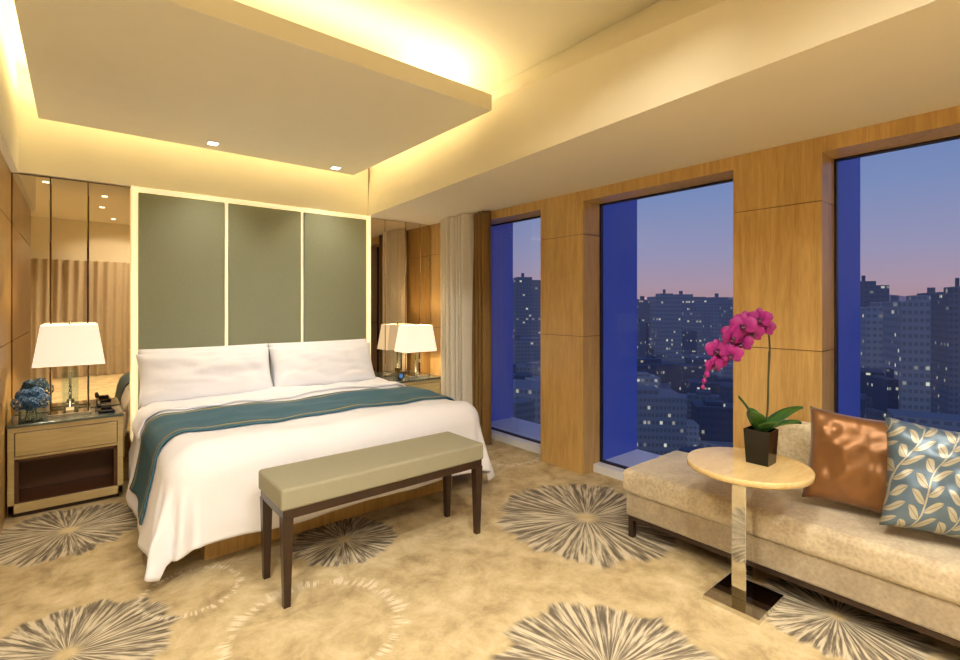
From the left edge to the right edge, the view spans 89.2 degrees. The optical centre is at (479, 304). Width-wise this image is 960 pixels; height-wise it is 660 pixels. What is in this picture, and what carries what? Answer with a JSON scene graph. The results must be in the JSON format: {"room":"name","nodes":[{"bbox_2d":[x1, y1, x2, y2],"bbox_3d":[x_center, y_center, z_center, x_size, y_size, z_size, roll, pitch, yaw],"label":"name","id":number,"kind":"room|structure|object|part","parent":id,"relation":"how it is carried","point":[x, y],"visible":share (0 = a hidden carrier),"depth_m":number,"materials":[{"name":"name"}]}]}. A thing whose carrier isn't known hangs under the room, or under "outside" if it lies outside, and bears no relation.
{"room":"hotel room","nodes":[
{"label":"hotel room","id":0,"kind":"room"},
{"bbox_2d":[0,2,18,172],"bbox_3d":[-2.630,-1.208,2.474,0.300,0.663,1.764,0,0,-40],"label":"bulkhead","id":1,"kind":"object","parent":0,"point":[8,67],"visible":1,"depth_m":2.76,"materials":[{"name":"beige paint"}]},
{"bbox_2d":[10,168,368,443],"bbox_3d":[-2.451,-0.120,3.833,6.308,2.840,0.100,0,0,-40],"label":"wall","id":2,"kind":"structure","parent":0,"point":[368,168],"depth_m":3.43,"materials":[{"name":"brown wood"}]},
{"bbox_2d":[16,173,128,411],"bbox_3d":[-2.851,0.213,3.429,0.643,2.173,0.010,0,0,-40],"label":"backing","id":3,"kind":"object","parent":2,"relation":"attached to","point":[16,173],"visible":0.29,"depth_m":3.34,"materials":[{"name":"brown wood"}]},
{"bbox_2d":[12,173,49,415],"bbox_3d":[-3.018,0.213,3.278,0.191,2.169,0.010,0,0,-40],"label":"mirror","id":4,"kind":"object","parent":3,"relation":"attached to","point":[30,194],"visible":0.51,"depth_m":3.26,"materials":[{"name":"brown mirror"}]},
{"bbox_2d":[51,178,87,411],"bbox_3d":[-2.866,0.213,3.403,0.198,2.169,0.010,0,0,-40],"label":"mirror","id":5,"kind":"object","parent":3,"relation":"attached to","point":[69,198],"visible":0.44,"depth_m":3.40,"materials":[{"name":"brown mirror"}]},
{"bbox_2d":[88,183,130,480],"bbox_3d":[-2.693,0.213,3.546,0.248,2.169,0.010,0,0,-40],"label":"mirror","id":6,"kind":"object","parent":3,"relation":"attached to","point":[109,206],"visible":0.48,"depth_m":3.55,"materials":[{"name":"brown mirror"}]},
{"bbox_2d":[18,72,367,215],"bbox_3d":[-2.092,-1.210,4.036,2.520,0.660,0.044,0,0,-40],"label":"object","id":7,"kind":"structure","parent":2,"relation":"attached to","point":[48,148],"depth_m":3.74,"materials":[{"name":"beige paint"}]},
{"bbox_2d":[131,185,370,441],"bbox_3d":[-1.833,0.061,4.201,1.918,1.877,0.070,0,0,-40],"label":"headboard","id":8,"kind":"object","parent":2,"relation":"attached to","point":[207,271],"visible":0.59,"depth_m":4.04,"materials":[{"name":"green fabric"}]},
{"bbox_3d":[-2.568,0.062,3.593,0.010,1.875,0.070,0,0,-40],"label":"trim","id":9,"kind":"part","parent":8,"relation":"part of","materials":[{"name":"beige wood"}]},
{"bbox_3d":[-2.308,0.033,3.792,0.580,1.735,0.027,0,0,-40],"label":"upholstered panel","id":10,"kind":"part","parent":8,"relation":"part of","materials":[{"name":"green fabric"}]},
{"bbox_3d":[-1.837,0.033,4.182,0.592,1.735,0.027,0,0,-40],"label":"upholstered panel","id":11,"kind":"part","parent":8,"relation":"part of","materials":[{"name":"green fabric"}]},
{"bbox_3d":[-1.354,0.033,4.582,0.610,1.735,0.027,0,0,-40],"label":"upholstered panel","id":12,"kind":"part","parent":8,"relation":"part of","materials":[{"name":"green fabric"}]},
{"bbox_3d":[-1.097,0.062,4.809,0.010,1.875,0.070,0,0,-40],"label":"trim","id":13,"kind":"part","parent":8,"relation":"part of","materials":[{"name":"beige wood"}]},
{"bbox_2d":[491,417,661,480],"bbox_3d":[2.030,1.270,2.889,0.605,0.060,7.066,0,0,-40],"label":"window sill","id":14,"kind":"structure","parent":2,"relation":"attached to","point":[525,428],"depth_m":4.39,"materials":[{"name":"white stone"}]},
{"bbox_2d":[600,179,732,468],"bbox_3d":[1.309,0.222,3.435,0.030,2.036,1.104,0,0,-40],"label":"frame","id":15,"kind":"object","parent":14,"relation":"on","point":[728,180],"visible":0.5,"depth_m":3.84,"materials":[{"name":"brown metal"}]},
{"bbox_2d":[834,135,959,412],"bbox_3d":[2.296,0.222,2.242,0.030,2.036,1.104,0,0,-40],"label":"frame","id":16,"kind":"object","parent":14,"relation":"on","point":[956,137],"visible":0.58,"depth_m":2.65,"materials":[{"name":"brown metal"}]},
{"bbox_2d":[491,105,959,224],"bbox_3d":[1.795,-0.835,2.696,0.243,0.078,7.066,0,0,-40],"label":"window header","id":17,"kind":"object","parent":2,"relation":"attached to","point":[943,123],"visible":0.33,"depth_m":2.60,"materials":[{"name":"brown wood"}]},
{"bbox_3d":[-0.838,0.213,5.093,0.750,2.173,0.010,0,0,-40],"label":"backing","id":18,"kind":"object","parent":2,"relation":"attached to","visible":0},
{"bbox_2d":[371,218,384,377],"bbox_3d":[-1.046,0.213,4.909,0.193,2.169,0.010,0,0,-40],"label":"mirror","id":19,"kind":"object","parent":18,"relation":"attached to","point":[377,225],"visible":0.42,"depth_m":4.92,"materials":[{"name":"brown mirror"}]},
{"bbox_2d":[385,220,404,376],"bbox_3d":[-0.878,0.213,5.047,0.238,2.169,0.010,0,0,-40],"label":"mirror","id":20,"kind":"object","parent":18,"relation":"attached to","point":[394,230],"visible":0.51,"depth_m":5.04,"materials":[{"name":"brown mirror"}]},
{"bbox_2d":[405,222,419,374],"bbox_3d":[-0.716,0.213,5.181,0.178,2.169,0.010,0,0,-40],"label":"mirror","id":21,"kind":"object","parent":18,"relation":"attached to","point":[412,230],"visible":0.51,"depth_m":5.17,"materials":[{"name":"brown mirror"}]},
{"bbox_2d":[420,224,429,373],"bbox_3d":[-0.595,0.213,5.281,0.133,2.169,0.010,0,0,-40],"label":"mirror","id":22,"kind":"object","parent":18,"relation":"attached to","point":[424,229],"visible":0.56,"depth_m":5.28,"materials":[{"name":"brown mirror"}]},
{"bbox_2d":[0,0,658,91],"bbox_3d":[-0.633,-1.590,0.687,5.300,0.100,7.266,0,0,-40],"label":"ceiling","id":23,"kind":"structure","parent":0,"point":[481,45],"depth_m":2.70,"materials":[{"name":"paint"}]},
{"bbox_2d":[0,439,959,659],"bbox_3d":[-0.206,1.350,1.040,6.408,0.100,7.266,0,0,-40],"label":"floor","id":24,"kind":"structure","parent":0,"point":[553,570],"depth_m":2.18,"materials":[{"name":"carpet"}]},
{"bbox_2d":[6,405,123,517],"bbox_3d":[-2.739,1.016,3.245,0.573,0.568,0.348,0,0,-40],"label":"nightstand","id":25,"kind":"object","parent":24,"relation":"on","point":[66,461],"visible":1,"depth_m":3.19,"materials":[{"name":"brown wood"}]},
{"bbox_2d":[11,387,51,422],"bbox_3d":[-2.833,0.626,3.081,0.174,0.213,0.162,0,0,-10],"label":"hydrangea arrangement","id":26,"kind":"object","parent":25,"relation":"on","point":[25,398],"visible":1,"depth_m":3.07,"materials":[{"name":"blue plant"}]},
{"bbox_3d":[-2.739,0.741,3.245,0.573,0.017,0.348,0,0,-40],"label":"glass","id":27,"kind":"part","parent":25,"relation":"part of","materials":[{"name":"clear glass"}]},
{"bbox_3d":[-2.639,0.855,3.124,0.497,0.139,0.022,0,0,-40],"label":"drawer","id":28,"kind":"part","parent":25,"relation":"part of","materials":[{"name":"beige wood"}]},
{"bbox_3d":[-2.644,1.077,3.130,0.493,0.265,0.026,0,0,-40],"label":"frame","id":29,"kind":"part","parent":25,"relation":"part of","materials":[{"name":"brown wood"}]},
{"bbox_2d":[32,322,104,417],"bbox_3d":[-2.750,0.422,3.267,0.368,0.620,0.230,0,0,-40],"label":"table lamp","id":30,"kind":"object","parent":25,"relation":"on","point":[69,344],"visible":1,"depth_m":3.20,"materials":[{"name":"white fabric"}]},
{"bbox_3d":[-2.750,0.265,3.267,0.368,0.266,0.230,0,0,-40],"label":"lamp shade","id":31,"kind":"part","parent":30,"relation":"part of","materials":[{"name":"fabric"}]},
{"bbox_3d":[-2.750,0.437,3.267,0.014,0.490,0.014,0,0,-40],"label":"stem","id":32,"kind":"part","parent":30,"relation":"part of","materials":[{"name":"silver metal"}]},
{"bbox_2d":[96,400,114,413],"bbox_3d":[-2.569,0.693,3.343,0.099,0.077,0.128,0,0,-40],"label":"telephone","id":33,"kind":"object","parent":25,"relation":"on","point":[105,408],"visible":1,"depth_m":3.32,"materials":[{"name":"black plastic"}]},
{"bbox_2d":[126,339,494,581],"bbox_3d":[-1.223,0.811,3.482,2.098,0.977,1.805,0,0,-40],"label":"bed","id":34,"kind":"object","parent":24,"relation":"on","point":[205,426],"visible":0.94,"depth_m":2.96,"materials":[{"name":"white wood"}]},
{"bbox_2d":[138,343,267,353],"bbox_3d":[-2.108,0.510,3.789,0.900,0.374,0.192,0,0,-40],"label":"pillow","id":35,"kind":"object","parent":34,"relation":"on","point":[265,346],"depth_m":3.74,"materials":[{"name":"white fabric"}]},
{"bbox_2d":[135,347,272,406],"bbox_3d":[-2.024,0.521,3.648,0.903,0.356,0.274,0,0,-40],"label":"pillow","id":36,"kind":"object","parent":34,"relation":"on","point":[168,375],"depth_m":3.55,"materials":[{"name":"white fabric"}]},
{"bbox_2d":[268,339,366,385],"bbox_3d":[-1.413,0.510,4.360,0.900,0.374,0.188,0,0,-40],"label":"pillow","id":37,"kind":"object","parent":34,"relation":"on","point":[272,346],"depth_m":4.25,"materials":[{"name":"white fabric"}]},
{"bbox_2d":[269,342,375,386],"bbox_3d":[-1.333,0.520,4.209,0.903,0.355,0.267,0,0,-40],"label":"pillow","id":38,"kind":"object","parent":34,"relation":"on","point":[319,363],"depth_m":4.11,"materials":[{"name":"white fabric"}]},
{"bbox_2d":[259,431,482,608],"bbox_3d":[-0.519,1.042,2.549,1.120,0.515,0.350,0,0,-40],"label":"bench","id":39,"kind":"object","parent":24,"relation":"on","point":[292,490],"visible":1,"depth_m":2.35,"materials":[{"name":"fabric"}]},
{"bbox_2d":[259,431,482,510],"bbox_3d":[-0.519,0.833,2.549,1.120,0.095,0.350,0,0,-40],"label":"seat cushion","id":40,"kind":"object","parent":39,"relation":"on","point":[316,482],"depth_m":2.39,"materials":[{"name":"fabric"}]},
{"bbox_2d":[381,373,440,393],"bbox_3d":[-0.704,1.016,4.927,0.573,0.568,0.348,0,0,-40],"label":"nightstand","id":41,"kind":"object","parent":24,"relation":"on","point":[431,382],"visible":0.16,"depth_m":4.86,"materials":[{"name":"brown wood"}]},
{"bbox_2d":[397,372,403,380],"bbox_3d":[-0.774,0.695,4.733,0.064,0.075,0.052,0,0,-40],"label":"alarm clock","id":42,"kind":"object","parent":41,"relation":"on","point":[400,376],"visible":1,"depth_m":4.72,"materials":[{"name":"plastic"}]},
{"bbox_3d":[-0.704,0.741,4.927,0.573,0.017,0.348,0,0,-40],"label":"glass","id":43,"kind":"part","parent":41,"relation":"part of","materials":[{"name":"clear glass"}]},
{"bbox_2d":[394,323,436,377],"bbox_3d":[-0.657,0.460,4.984,0.368,0.545,0.230,0,0,-40],"label":"table lamp","id":44,"kind":"object","parent":41,"relation":"on","point":[415,338],"visible":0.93,"depth_m":4.91,"materials":[{"name":"white fabric"}]},
{"bbox_3d":[-0.657,0.340,4.984,0.368,0.266,0.230,0,0,-40],"label":"lamp shade","id":45,"kind":"part","parent":44,"relation":"part of","materials":[{"name":"fabric"}]},
{"bbox_3d":[-0.604,0.855,4.806,0.497,0.139,0.022,0,0,-40],"label":"drawer","id":46,"kind":"part","parent":41,"relation":"part of","materials":[{"name":"beige wood"}]},
{"bbox_2d":[430,223,512,420],"bbox_3d":[-0.093,-0.150,5.359,0.729,3.500,0.553,0,0,-40],"label":"wall pier","id":47,"kind":"object","parent":24,"relation":"on","point":[501,235],"visible":0.22,"depth_m":5.27,"materials":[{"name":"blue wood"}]},
{"bbox_3d":[-0.296,-0.709,5.192,0.204,0.330,0.553,0,0,-40],"label":"panel","id":48,"kind":"part","parent":47,"relation":"part of","materials":[{"name":"brown wood"}]},
{"bbox_3d":[-0.296,-0.150,5.192,0.204,0.780,0.553,0,0,-40],"label":"panel","id":49,"kind":"part","parent":47,"relation":"part of","materials":[{"name":"brown wood"}]},
{"bbox_3d":[-0.296,0.772,5.192,0.204,1.056,0.553,0,0,-40],"label":"panel","id":50,"kind":"part","parent":47,"relation":"part of","materials":[{"name":"brown wood"}]},
{"bbox_2d":[491,216,540,443],"bbox_3d":[0.322,0.222,4.628,0.030,2.036,1.104,0,0,-40],"label":"frame","id":51,"kind":"object","parent":47,"relation":"attached to","point":[536,217],"visible":0.14,"depth_m":4.58,"materials":[{"name":"brown metal"}]},
{"bbox_2d":[541,191,636,474],"bbox_3d":[0.928,-0.150,4.124,0.729,3.500,0.444,0,0,-40],"label":"wall pier","id":52,"kind":"object","parent":24,"relation":"on","point":[570,225],"visible":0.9,"depth_m":3.92,"materials":[{"name":"brown wood"}]},
{"bbox_3d":[0.726,-0.709,3.957,0.204,0.330,0.444,0,0,-40],"label":"panel","id":53,"kind":"part","parent":52,"relation":"part of","materials":[{"name":"brown wood"}]},
{"bbox_3d":[0.726,-0.150,3.957,0.204,0.780,0.444,0,0,-40],"label":"panel","id":54,"kind":"part","parent":52,"relation":"part of","materials":[{"name":"brown wood"}]},
{"bbox_3d":[0.726,0.772,3.957,0.204,1.056,0.444,0,0,-40],"label":"panel","id":55,"kind":"part","parent":52,"relation":"part of","materials":[{"name":"brown wood"}]},
{"bbox_2d":[686,447,815,624],"bbox_3d":[1.180,0.999,2.151,0.496,0.602,0.496,0,0,-40],"label":"side table","id":56,"kind":"object","parent":24,"relation":"on","point":[736,593],"visible":0.95,"depth_m":2.11,"materials":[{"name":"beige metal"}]},
{"bbox_3d":[1.162,1.289,2.149,0.270,0.022,0.230,0,0,-40],"label":"plate","id":57,"kind":"part","parent":56,"relation":"part of","materials":[{"name":"silver metal"}]},
{"bbox_2d":[701,308,802,466],"bbox_3d":[1.205,0.355,2.160,0.493,0.686,0.199,0,0,2],"label":"potted orchid","id":58,"kind":"object","parent":56,"relation":"on","point":[761,437],"visible":1,"depth_m":2.11,"materials":[{"name":"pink plant"}]},
{"bbox_2d":[623,419,959,647],"bbox_3d":[1.857,0.955,1.932,0.605,0.690,2.610,0,0,-40],"label":"sofa","id":59,"kind":"object","parent":24,"relation":"on","point":[909,578],"visible":0.63,"depth_m":2.08,"materials":[{"name":"beige fabric"}]},
{"bbox_2d":[623,451,959,604],"bbox_3d":[1.853,0.988,1.929,0.595,0.135,2.610,0,0,-40],"label":"seat cushion","id":60,"kind":"object","parent":59,"relation":"on","point":[850,539],"depth_m":2.08,"materials":[{"name":"beige fabric"}]},
{"bbox_3d":[2.238,0.785,1.864,0.105,0.350,2.020,0,0,-40],"label":"backrest","id":61,"kind":"part","parent":59,"relation":"part of","materials":[{"name":"beige fabric"}]},
{"bbox_3d":[1.864,1.192,1.924,0.545,0.027,2.570,0,0,-40],"label":"frame","id":62,"kind":"part","parent":59,"relation":"part of","materials":[{"name":"beige fabric"}]},
{"bbox_2d":[802,406,916,513],"bbox_3d":[1.676,0.695,2.165,0.251,0.433,0.373,0,0,-40],"label":"throw pillow","id":63,"kind":"object","parent":59,"relation":"on","point":[848,454],"visible":0.71,"depth_m":2.12,"materials":[{"name":"brown fabric"}]},
{"bbox_2d":[879,416,959,538],"bbox_3d":[1.812,0.685,1.875,0.440,0.454,0.239,0,0,35],"label":"throw pillow","id":64,"kind":"object","parent":59,"relation":"on","point":[922,491],"visible":1,"depth_m":1.86,"materials":[{"name":"fabric"}]},
{"bbox_2d":[733,137,859,447],"bbox_3d":[1.914,-0.150,2.932,0.729,3.500,0.444,0,0,-40],"label":"wall pier","id":65,"kind":"object","parent":24,"relation":"on","point":[783,196],"visible":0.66,"depth_m":2.70,"materials":[{"name":"brown wood"}]},
{"bbox_3d":[1.712,-0.709,2.764,0.204,0.330,0.444,0,0,-40],"label":"panel","id":66,"kind":"part","parent":65,"relation":"part of","materials":[{"name":"brown wood"}]},
{"bbox_3d":[1.712,-0.150,2.764,0.204,0.780,0.444,0,0,-40],"label":"panel","id":67,"kind":"part","parent":65,"relation":"part of","materials":[{"name":"brown wood"}]},
{"bbox_3d":[1.712,0.772,2.764,0.204,1.056,0.444,0,0,-40],"label":"panel","id":68,"kind":"part","parent":65,"relation":"part of","materials":[{"name":"brown wood"}]},
{"bbox_2d":[367,0,959,224],"bbox_3d":[1.305,-1.258,2.290,1.556,0.765,7.266,0,0,-40],"label":"ceiling","id":69,"kind":"structure","parent":0,"point":[670,85],"depth_m":2.30,"materials":[{"name":"beige paint"}]},
{"bbox_2d":[440,214,473,404],"bbox_3d":[-0.239,0.212,4.792,0.124,2.155,0.450,0,0,-40],"label":"sheer curtain","id":70,"kind":"object","parent":69,"relation":"hanging from","point":[457,233],"visible":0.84,"depth_m":4.73,"materials":[{"name":"fabric"}]},
{"bbox_2d":[472,211,491,444],"bbox_3d":[0.013,0.212,4.566,0.083,2.155,0.220,0,0,-40],"label":"curtain","id":71,"kind":"object","parent":69,"relation":"hanging from","point":[482,278],"visible":0.87,"depth_m":4.52,"materials":[{"name":"brown fabric"}]},
{"bbox_3d":[-1.414,-1.420,3.074,1.340,0.240,0.940,0,0,-40],"label":"hangers","id":72,"kind":"object","parent":69,"relation":"hanging from","visible":0},
{"bbox_2d":[14,0,491,174],"bbox_3d":[-1.383,-1.250,3.070,2.168,0.100,1.954,0,0,-40],"label":"panel","id":73,"kind":"object","parent":72,"relation":"hanging from","point":[253,82],"visible":1,"depth_m":2.65,"materials":[{"name":"beige paint"}]},
{"bbox_2d":[206,141,219,145],"bbox_3d":[-1.978,-1.195,3.607,0.080,0.008,0.080,0,0,-40],"label":"recessed light","id":74,"kind":"object","parent":73,"relation":"attached to","point":[207,142],"visible":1,"depth_m":3.59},
{"bbox_2d":[330,166,341,169],"bbox_3d":[-1.259,-1.195,4.253,0.080,0.008,0.080,0,0,-40],"label":"recessed light","id":75,"kind":"object","parent":73,"relation":"attached to","point":[332,167],"visible":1,"depth_m":4.24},
{"bbox_3d":[-2.648,-0.120,2.460,0.255,2.840,1.766,0,0,-40],"label":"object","id":76,"kind":"object","parent":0,"visible":0},
{"bbox_2d":[0,342,11,533],"bbox_3d":[-2.547,0.772,2.543,0.015,1.056,1.766,0,0,-40],"label":"panel","id":77,"kind":"object","parent":76,"relation":"attached to","point":[5,350],"visible":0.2,"depth_m":2.91,"materials":[{"name":"brown wood"}]},
{"bbox_2d":[0,210,11,346],"bbox_3d":[-2.547,-0.151,2.543,0.015,0.778,1.766,0,0,-40],"label":"panel","id":78,"kind":"object","parent":76,"relation":"attached to","point":[5,224],"visible":1,"depth_m":2.96,"materials":[{"name":"brown wood"}]},
{"bbox_2d":[0,151,11,222],"bbox_3d":[-2.547,-0.711,2.543,0.015,0.329,1.766,0,0,-40],"label":"panel","id":79,"kind":"object","parent":76,"relation":"attached to","point":[5,173],"visible":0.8,"depth_m":2.96,"materials":[{"name":"brown wood"}]},
{"label":"outside","id":80,"kind":"structure","parent":0,"visible":0},
{"label":"ground","id":81,"kind":"structure","parent":80,"visible":0},
{"bbox_2d":[513,273,959,454],"bbox_3d":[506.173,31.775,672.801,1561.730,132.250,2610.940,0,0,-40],"label":"city buildings","id":82,"kind":"structure","parent":81,"relation":"on","point":[910,348],"depth_m":289.36},
{"bbox_2d":[637,295,905,300],"bbox_3d":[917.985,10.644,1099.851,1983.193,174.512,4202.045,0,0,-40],"label":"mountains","id":83,"kind":"structure","parent":81,"relation":"on","point":[901,298],"depth_m":1816.82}
]}

